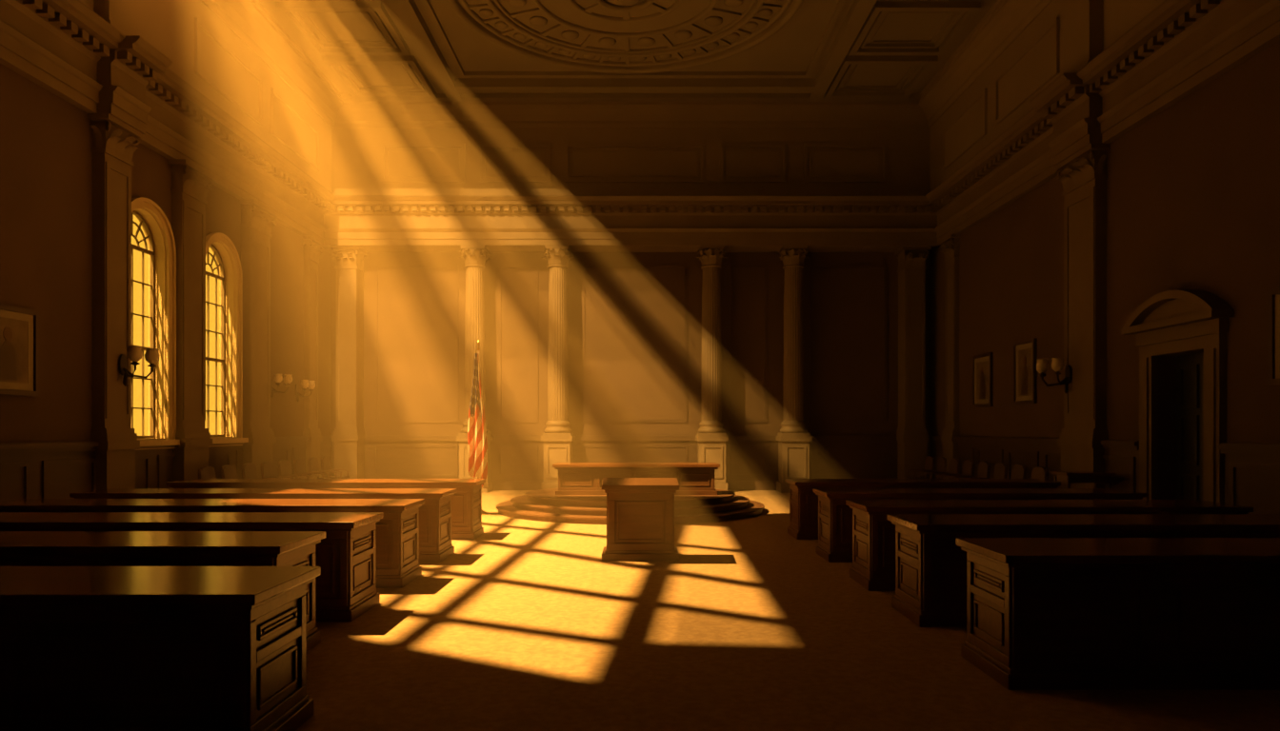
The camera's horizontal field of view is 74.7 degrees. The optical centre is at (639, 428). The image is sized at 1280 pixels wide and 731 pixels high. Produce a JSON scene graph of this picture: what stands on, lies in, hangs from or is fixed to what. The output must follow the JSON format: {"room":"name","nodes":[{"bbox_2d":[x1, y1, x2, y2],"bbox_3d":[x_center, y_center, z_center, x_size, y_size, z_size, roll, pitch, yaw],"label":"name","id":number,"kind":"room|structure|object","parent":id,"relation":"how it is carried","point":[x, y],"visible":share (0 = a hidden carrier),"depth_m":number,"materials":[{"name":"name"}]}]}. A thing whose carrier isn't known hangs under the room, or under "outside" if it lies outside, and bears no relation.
{"room":"courtroom","nodes":[
{"label":"courtroom","id":0,"kind":"room"},
{"bbox_2d":[93,0,137,35],"bbox_3d":[-8.330,-7.465,13.340,0.340,2.830,0.840,0,0,0],"label":"pilaster","id":1,"kind":"object","parent":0,"point":[122,14],"depth_m":13.24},
{"bbox_2d":[0,63,331,443],"bbox_3d":[-8.650,-3.600,10.280,0.300,10.600,25.560,0,0,0],"label":"wall","id":2,"kind":"structure","parent":0,"point":[46,140],"depth_m":12.48,"materials":[{"name":"paint"}]},
{"bbox_2d":[0,303,39,396],"bbox_3d":[-8.470,-1.050,11.240,0.060,1.200,1.080,0,0,0],"label":"framed picture","id":3,"kind":"object","parent":2,"relation":"attached to","point":[19,327],"visible":1,"depth_m":11.46,"materials":[{"name":"fabric"}]},
{"bbox_2d":[87,113,141,490],"bbox_3d":[-8.290,-1.575,13.330,0.420,6.550,1.080,0,0,0],"label":"pilaster","id":4,"kind":"object","parent":2,"relation":"attached to","point":[112,150],"visible":0.97,"depth_m":13.15,"materials":[{"name":"paint"}]},
{"bbox_2d":[118,345,159,386],"bbox_3d":[-8.053,-0.983,13.400,0.454,0.615,0.678,0,0,0],"label":"wall sconce","id":5,"kind":"object","parent":4,"relation":"attached to","point":[134,353],"visible":1,"depth_m":13.38,"materials":[{"name":"brown metal"}]},
{"bbox_2d":[130,197,179,450],"bbox_3d":[-8.550,-1.785,14.370,0.500,4.290,1.740,0,0,0],"label":"window","id":6,"kind":"structure","parent":2,"relation":"in","point":[156,227],"depth_m":15.00,"materials":[{"name":"paint"}]},
{"bbox_2d":[168,159,214,481],"bbox_3d":[-8.290,-1.575,15.600,0.420,6.550,1.220,0,0,0],"label":"pilaster","id":7,"kind":"object","parent":2,"relation":"attached to","point":[189,190],"visible":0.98,"depth_m":15.46,"materials":[{"name":"paint"}]},
{"bbox_2d":[205,232,248,446],"bbox_3d":[-8.550,-1.785,16.910,0.500,4.290,1.740,0,0,0],"label":"window","id":8,"kind":"structure","parent":2,"relation":"in","point":[230,275],"depth_m":17.54,"materials":[{"name":"paint"}]},
{"bbox_2d":[239,200,277,479],"bbox_3d":[-8.290,-1.575,18.325,0.420,6.550,1.370,0,0,0],"label":"pilaster","id":9,"kind":"object","parent":2,"relation":"attached to","point":[255,225],"visible":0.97,"depth_m":18.13,"materials":[{"name":"paint"}]},
{"bbox_2d":[270,374,292,398],"bbox_3d":[-8.200,-0.968,19.250,0.540,0.535,0.548,0,0,44],"label":"wall sconce","id":10,"kind":"object","parent":2,"relation":"attached to","point":[288,379],"visible":0.99,"depth_m":19.18,"materials":[{"name":"brown metal"}]},
{"bbox_2d":[294,380,315,401],"bbox_3d":[-8.303,-0.917,20.700,0.395,0.535,0.590,0,0,0],"label":"wall sconce","id":11,"kind":"object","parent":2,"relation":"attached to","point":[305,384],"visible":1,"depth_m":20.67,"materials":[{"name":"brown metal"}]},
{"bbox_2d":[301,236,324,479],"bbox_3d":[-8.333,-1.575,21.500,0.346,6.550,1.020,0,0,0],"label":"pilaster","id":12,"kind":"object","parent":2,"relation":"attached to","point":[311,251],"visible":0.94,"depth_m":21.34,"materials":[{"name":"paint"}]},
{"bbox_2d":[258,0,998,93],"bbox_3d":[-0.250,-9.000,10.280,17.500,0.200,26.160,0,0,0],"label":"ceiling","id":13,"kind":"structure","parent":0,"point":[792,48],"depth_m":18.94,"materials":[{"name":"paint"}]},
{"bbox_2d":[446,0,803,73],"bbox_3d":[-0.300,-8.770,17.000,7.360,0.260,7.360,0,0,0],"label":"ceiling medallion","id":14,"kind":"object","parent":13,"relation":"attached to","point":[481,27],"depth_m":18.80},
{"bbox_2d":[275,0,980,101],"bbox_3d":[-0.250,-8.790,10.000,15.380,0.220,25.000,0,0,0],"label":"trim","id":15,"kind":"structure","parent":13,"relation":"attached to","point":[863,16],"depth_m":20.88,"materials":[{"name":"paint"}]},
{"bbox_2d":[331,252,930,436],"bbox_3d":[-0.250,-3.600,23.210,17.500,10.600,0.300,0,0,0],"label":"wall","id":16,"kind":"structure","parent":0,"point":[634,317],"depth_m":23.06,"materials":[{"name":"paint"}]},
{"bbox_2d":[330,246,367,479],"bbox_3d":[-7.875,-1.575,22.650,0.970,6.550,0.820,0,0,0],"label":"pilaster","id":17,"kind":"object","parent":16,"relation":"attached to","point":[349,437],"visible":0.98,"depth_m":22.46,"materials":[{"name":"paint"}]},
{"bbox_2d":[894,246,930,479],"bbox_3d":[7.375,-1.575,22.650,0.970,6.550,0.820,0,0,0],"label":"pilaster","id":18,"kind":"object","parent":16,"relation":"attached to","point":[912,437],"visible":0.98,"depth_m":22.46,"materials":[{"name":"paint"}]},
{"bbox_2d":[296,490,1279,730],"bbox_3d":[-0.250,1.800,10.280,17.700,0.200,26.160,0,0,0],"label":"floor","id":19,"kind":"structure","parent":0,"point":[526,627],"depth_m":6.25,"materials":[{"name":"carpet"}]},
{"bbox_2d":[0,566,320,730],"bbox_3d":[-4.550,1.260,4.560,5.300,0.880,0.860,0,0,0],"label":"desk","id":20,"kind":"object","parent":19,"relation":"on","point":[83,649],"visible":1,"depth_m":4.21,"materials":[{"name":"brown wood"}]},
{"bbox_2d":[0,531,325,651],"bbox_3d":[-4.850,1.260,6.250,4.700,0.880,0.860,0,0,0],"label":"desk","id":21,"kind":"object","parent":19,"relation":"on","point":[17,549],"visible":0.37,"depth_m":5.89,"materials":[{"name":"brown wood"}]},
{"bbox_2d":[0,512,383,621],"bbox_3d":[-4.850,1.260,7.750,4.700,0.880,0.860,0,0,0],"label":"desk","id":22,"kind":"object","parent":19,"relation":"on","point":[345,587],"visible":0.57,"depth_m":7.39,"materials":[{"name":"brown wood"}]},
{"bbox_2d":[197,466,216,479],"bbox_3d":[-7.570,1.195,15.100,0.561,1.011,0.540,0,0,0],"label":"chair","id":23,"kind":"object","parent":19,"relation":"on","point":[206,472],"visible":0.11,"depth_m":15.05,"materials":[{"name":"brown wood"}]},
{"bbox_2d":[0,499,424,588],"bbox_3d":[-4.850,1.260,9.320,4.700,0.880,0.860,0,0,0],"label":"desk","id":24,"kind":"object","parent":19,"relation":"on","point":[396,533],"visible":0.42,"depth_m":8.96,"materials":[{"name":"brown wood"}]},
{"bbox_2d":[220,464,237,479],"bbox_3d":[-7.570,1.195,15.920,0.561,1.011,0.540,0,0,0],"label":"chair","id":25,"kind":"object","parent":19,"relation":"on","point":[228,471],"visible":0.11,"depth_m":15.87,"materials":[{"name":"brown wood"}]},
{"bbox_2d":[241,462,257,479],"bbox_3d":[-7.570,1.195,16.740,0.561,1.011,0.540,0,0,0],"label":"chair","id":26,"kind":"object","parent":19,"relation":"on","point":[249,470],"visible":0.13,"depth_m":16.68,"materials":[{"name":"brown wood"}]},
{"bbox_2d":[69,488,457,562],"bbox_3d":[-4.850,1.260,11.010,4.700,0.880,0.860,0,0,0],"label":"desk","id":27,"kind":"object","parent":19,"relation":"on","point":[434,516],"visible":0.33,"depth_m":10.65,"materials":[{"name":"brown wood"}]},
{"bbox_2d":[260,461,293,479],"bbox_3d":[-7.570,1.195,17.560,0.561,1.011,0.540,0,0,0],"label":"chair","id":28,"kind":"object","parent":19,"relation":"on","point":[267,468],"visible":0.31,"depth_m":17.51,"materials":[{"name":"brown wood"}]},
{"bbox_2d":[278,460,310,479],"bbox_3d":[-7.570,1.195,18.380,0.561,1.011,0.540,0,0,0],"label":"chair","id":29,"kind":"object","parent":19,"relation":"on","point":[284,468],"visible":0.35,"depth_m":18.35,"materials":[{"name":"brown wood"}]},
{"bbox_2d":[307,457,337,479],"bbox_3d":[-7.570,1.195,20.020,0.561,1.011,0.540,0,0,0],"label":"chair","id":30,"kind":"object","parent":19,"relation":"on","point":[312,463],"visible":0.44,"depth_m":19.98,"materials":[{"name":"brown wood"}]},
{"bbox_2d":[166,479,485,539],"bbox_3d":[-4.850,1.260,13.170,4.700,0.880,0.860,0,0,0],"label":"desk","id":31,"kind":"object","parent":19,"relation":"on","point":[467,502],"visible":0.34,"depth_m":12.80,"materials":[{"name":"brown wood"}]},
{"bbox_2d":[320,456,349,479],"bbox_3d":[-7.570,1.195,20.840,0.561,1.011,0.540,0,0,0],"label":"chair","id":32,"kind":"object","parent":19,"relation":"on","point":[326,463],"visible":0.44,"depth_m":20.79,"materials":[{"name":"brown wood"}]},
{"bbox_2d":[456,245,493,493],"bbox_3d":[-4.430,-1.575,22.500,0.890,6.550,0.890,0,0,0],"label":"column","id":33,"kind":"structure","parent":19,"relation":"on","point":[475,257],"depth_m":22.27,"materials":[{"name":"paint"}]},
{"bbox_2d":[467,339,487,515],"bbox_3d":[-3.197,-0.035,16.600,0.372,3.470,0.340,0,0,0],"label":"flag","id":34,"kind":"object","parent":19,"relation":"on","point":[476,428],"visible":0.97,"depth_m":16.51,"materials":[{"name":"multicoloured fabric"}]},
{"bbox_2d":[540,245,574,489],"bbox_3d":[-2.200,-1.575,22.500,0.890,6.550,0.890,0,0,0],"label":"column","id":35,"kind":"structure","parent":19,"relation":"on","point":[557,439],"depth_m":22.26,"materials":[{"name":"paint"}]},
{"bbox_2d":[496,487,764,524],"bbox_3d":[-0.200,1.520,17.500,5.540,0.360,5.540,0,0,0],"label":"platform","id":36,"kind":"object","parent":19,"relation":"on","point":[540,505],"visible":0.66,"depth_m":15.72,"materials":[{"name":"brown wood"}]},
{"bbox_2d":[552,462,719,495],"bbox_3d":[-0.075,1.030,17.225,3.350,0.620,0.950,0,0,0],"label":"bench","id":37,"kind":"object","parent":36,"relation":"on","point":[573,478],"visible":0.69,"depth_m":16.83,"materials":[{"name":"brown wood"}]},
{"bbox_2d":[601,478,679,560],"bbox_3d":[0.005,1.188,11.060,0.990,1.025,0.720,0,0,0],"label":"lectern","id":38,"kind":"object","parent":19,"relation":"on","point":[640,511],"visible":1,"depth_m":10.77,"materials":[{"name":"brown wood"}]},
{"bbox_2d":[695,245,728,490],"bbox_3d":[1.920,-1.575,22.500,0.890,6.550,0.890,0,0,0],"label":"column","id":39,"kind":"structure","parent":19,"relation":"on","point":[711,438],"depth_m":22.26,"materials":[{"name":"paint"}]},
{"bbox_2d":[776,245,811,493],"bbox_3d":[4.120,-1.575,22.500,0.890,6.550,0.890,0,0,0],"label":"column","id":40,"kind":"structure","parent":19,"relation":"on","point":[793,440],"depth_m":22.26,"materials":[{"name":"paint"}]},
{"bbox_2d":[785,479,1060,539],"bbox_3d":[4.380,1.260,13.170,4.040,0.880,0.860,0,0,0],"label":"desk","id":41,"kind":"object","parent":19,"relation":"on","point":[803,501],"visible":0.34,"depth_m":12.80,"materials":[{"name":"brown wood"}]},
{"bbox_2d":[918,457,946,479],"bbox_3d":[6.970,1.195,20.020,0.561,1.011,0.540,0,0,0],"label":"chair","id":42,"kind":"object","parent":19,"relation":"on","point":[941,466],"visible":0.42,"depth_m":19.98,"materials":[{"name":"brown wood"}]},
{"bbox_2d":[930,459,959,479],"bbox_3d":[6.970,1.195,19.200,0.561,1.011,0.540,0,0,0],"label":"chair","id":43,"kind":"object","parent":19,"relation":"on","point":[954,464],"visible":0.38,"depth_m":19.12,"materials":[{"name":"brown wood"}]},
{"bbox_2d":[942,460,974,479],"bbox_3d":[6.970,1.195,18.380,0.561,1.011,0.540,0,0,0],"label":"chair","id":44,"kind":"object","parent":19,"relation":"on","point":[969,465],"visible":0.36,"depth_m":18.35,"materials":[{"name":"brown wood"}]},
{"bbox_2d":[958,461,990,479],"bbox_3d":[6.970,1.195,17.560,0.561,1.011,0.540,0,0,0],"label":"chair","id":45,"kind":"object","parent":19,"relation":"on","point":[984,468],"visible":0.29,"depth_m":17.50,"materials":[{"name":"brown wood"}]},
{"bbox_2d":[813,488,1146,562],"bbox_3d":[4.380,1.260,11.010,4.040,0.880,0.860,0,0,0],"label":"desk","id":46,"kind":"object","parent":19,"relation":"on","point":[834,545],"visible":0.3,"depth_m":10.65,"materials":[{"name":"brown wood"}]},
{"bbox_2d":[993,462,1007,479],"bbox_3d":[6.970,1.195,16.740,0.561,1.011,0.540,0,0,0],"label":"chair","id":47,"kind":"object","parent":19,"relation":"on","point":[1001,469],"visible":0.16,"depth_m":16.68,"materials":[{"name":"brown wood"}]},
{"bbox_2d":[1011,464,1027,479],"bbox_3d":[6.970,1.195,15.920,0.561,1.011,0.540,0,0,0],"label":"chair","id":48,"kind":"object","parent":19,"relation":"on","point":[1019,471],"visible":0.09,"depth_m":15.86,"materials":[{"name":"brown wood"}]},
{"bbox_2d":[1031,466,1048,480],"bbox_3d":[6.970,1.195,15.100,0.561,1.011,0.540,0,0,0],"label":"chair","id":49,"kind":"object","parent":19,"relation":"on","point":[1040,472],"visible":0.07,"depth_m":15.04,"materials":[{"name":"brown wood"}]},
{"bbox_2d":[845,500,1253,590],"bbox_3d":[4.380,1.260,9.170,4.040,0.880,0.860,0,0,0],"label":"desk","id":50,"kind":"object","parent":19,"relation":"on","point":[873,535],"visible":0.38,"depth_m":8.81,"materials":[{"name":"brown wood"}]},
{"bbox_2d":[1050,471,1115,488],"bbox_3d":[7.400,1.215,14.025,0.800,0.970,0.550,0,0,0],"label":"side table","id":51,"kind":"object","parent":19,"relation":"on","point":[1068,477],"visible":0.58,"depth_m":13.81,"materials":[{"name":"brown wood"}]},
{"bbox_2d":[887,514,1279,626],"bbox_3d":[4.380,1.260,7.570,4.040,0.880,0.860,0,0,0],"label":"desk","id":52,"kind":"object","parent":19,"relation":"on","point":[930,570],"visible":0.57,"depth_m":7.22,"materials":[{"name":"brown wood"}]},
{"bbox_2d":[956,538,1279,690],"bbox_3d":[4.380,1.260,5.840,4.040,0.880,0.860,0,0,0],"label":"desk","id":53,"kind":"object","parent":19,"relation":"on","point":[1043,613],"visible":1,"depth_m":5.49,"materials":[{"name":"brown wood"}]},
{"bbox_2d":[1060,0,1102,74],"bbox_3d":[7.830,-7.465,14.880,0.340,2.830,1.080,0,0,0],"label":"pilaster","id":54,"kind":"object","parent":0,"point":[1081,20],"depth_m":14.69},
{"bbox_2d":[930,40,1279,499],"bbox_3d":[8.250,-3.600,10.280,0.500,10.600,25.560,0,0,0],"label":"wall","id":55,"kind":"structure","parent":0,"point":[1193,190],"depth_m":13.09,"materials":[{"name":"paint"}]},
{"bbox_2d":[80,0,1164,195],"bbox_3d":[-0.250,-7.475,10.280,16.500,2.850,25.560,0,0,0],"label":"cornice","id":56,"kind":"structure","parent":55,"relation":"attached to","point":[234,53],"depth_m":22.93,"materials":[{"name":"paint"}]},
{"bbox_2d":[0,0,1279,252],"bbox_3d":[-0.250,-5.450,10.280,16.500,1.200,25.560,0,0,0],"label":"trim","id":57,"kind":"structure","parent":55,"relation":"attached to","point":[65,48],"depth_m":17.39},
{"bbox_2d":[0,436,1279,514],"bbox_3d":[-0.250,0.950,10.280,16.500,1.500,25.560,0,0,0],"label":"wainscoting","id":58,"kind":"structure","parent":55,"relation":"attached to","point":[55,470],"depth_m":22.70,"materials":[{"name":"brown wood"}]},
{"bbox_2d":[939,234,960,479],"bbox_3d":[7.833,-1.575,21.300,0.346,6.550,1.020,0,0,0],"label":"pilaster","id":59,"kind":"object","parent":55,"relation":"attached to","point":[951,248],"visible":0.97,"depth_m":21.11,"materials":[{"name":"paint"}]},
{"bbox_2d":[971,352,993,407],"bbox_3d":[7.970,-1.110,19.525,0.060,1.220,1.050,0,0,0],"label":"framed picture","id":60,"kind":"object","parent":55,"relation":"attached to","point":[982,366],"visible":1,"depth_m":19.52,"materials":[{"name":"fabric"}]},
{"bbox_2d":[1012,338,1037,404],"bbox_3d":[7.970,-1.160,17.375,0.060,1.320,0.950,0,0,0],"label":"framed picture","id":61,"kind":"object","parent":55,"relation":"attached to","point":[1024,352],"visible":1,"depth_m":17.35,"materials":[{"name":"fabric"}]},
{"bbox_2d":[1055,143,1110,488],"bbox_3d":[7.790,-1.575,14.880,0.420,6.550,1.460,0,0,0],"label":"pilaster","id":62,"kind":"object","parent":55,"relation":"attached to","point":[1084,178],"visible":0.98,"depth_m":14.65,"materials":[{"name":"paint"}]},
{"bbox_2d":[1036,358,1071,393],"bbox_3d":[7.435,-0.943,15.200,0.621,0.615,0.629,0,0,-44],"label":"wall sconce","id":63,"kind":"object","parent":62,"relation":"attached to","point":[1057,364],"visible":1,"depth_m":15.12,"materials":[{"name":"brown metal"}]},
{"bbox_2d":[1120,290,1234,503],"bbox_3d":[8.020,-0.160,12.350,0.640,3.720,2.120,0,0,0],"label":"door","id":64,"kind":"structure","parent":55,"relation":"in","point":[1170,322],"depth_m":12.42,"materials":[{"name":"brown wood"}]},
{"bbox_2d":[1267,287,1279,384],"bbox_3d":[7.970,-1.150,10.100,0.060,1.200,1.000,0,0,0],"label":"framed picture","id":65,"kind":"object","parent":55,"relation":"attached to","point":[1273,295],"visible":1,"depth_m":10.53,"materials":[{"name":"wood"}]}
]}

